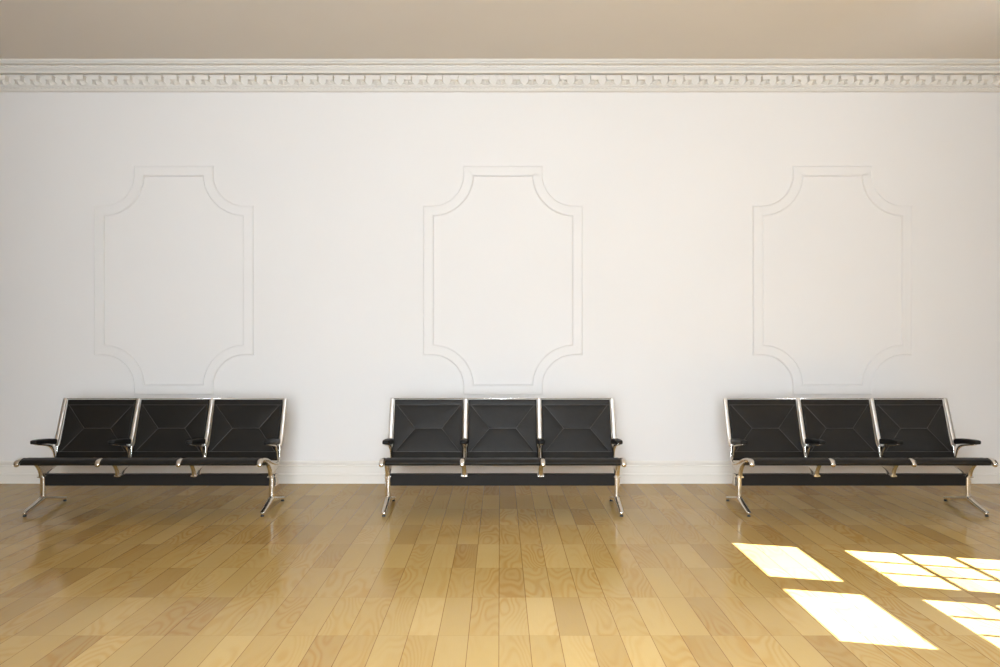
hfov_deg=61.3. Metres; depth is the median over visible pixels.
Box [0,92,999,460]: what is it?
wall
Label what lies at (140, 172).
trim
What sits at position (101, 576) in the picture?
floor
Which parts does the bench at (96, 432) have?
seat rail, seat, rail, backrest, seat rail, rail, seat, backrest, rail, seat rail, rail, seat, backrest, seat rail, rail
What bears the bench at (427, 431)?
on the floor
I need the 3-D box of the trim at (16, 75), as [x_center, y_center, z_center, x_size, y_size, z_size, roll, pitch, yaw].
[-1.600,-2.412,7.896,14.000,0.251,0.208,0,0,0]
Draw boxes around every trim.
[0,59,999,91]
[94,166,253,394]
[423,166,582,394]
[753,166,911,394]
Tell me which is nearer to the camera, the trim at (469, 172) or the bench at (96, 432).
the bench at (96, 432)
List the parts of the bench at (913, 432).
rail, seat rail, backrest, seat, rail, seat rail, rail, backrest, seat, rail, seat rail, backrest, rail, seat, seat rail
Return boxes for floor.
[0,484,999,666]
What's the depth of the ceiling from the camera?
7.02 m
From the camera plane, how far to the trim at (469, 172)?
7.99 m
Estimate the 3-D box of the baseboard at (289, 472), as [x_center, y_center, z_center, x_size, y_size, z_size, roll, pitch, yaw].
[-1.600,1.313,7.989,14.000,0.214,0.022,0,0,0]
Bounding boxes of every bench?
[13,398,286,516]
[379,398,626,516]
[723,398,997,516]
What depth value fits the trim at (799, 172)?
7.99 m
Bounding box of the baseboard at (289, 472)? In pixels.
[0,461,999,483]
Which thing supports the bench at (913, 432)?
on the floor
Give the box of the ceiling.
[0,0,999,58]
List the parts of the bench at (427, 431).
seat rail, rail, seat, backrest, seat rail, rail, rail, backrest, seat, rail, seat rail, backrest, seat, rail, seat rail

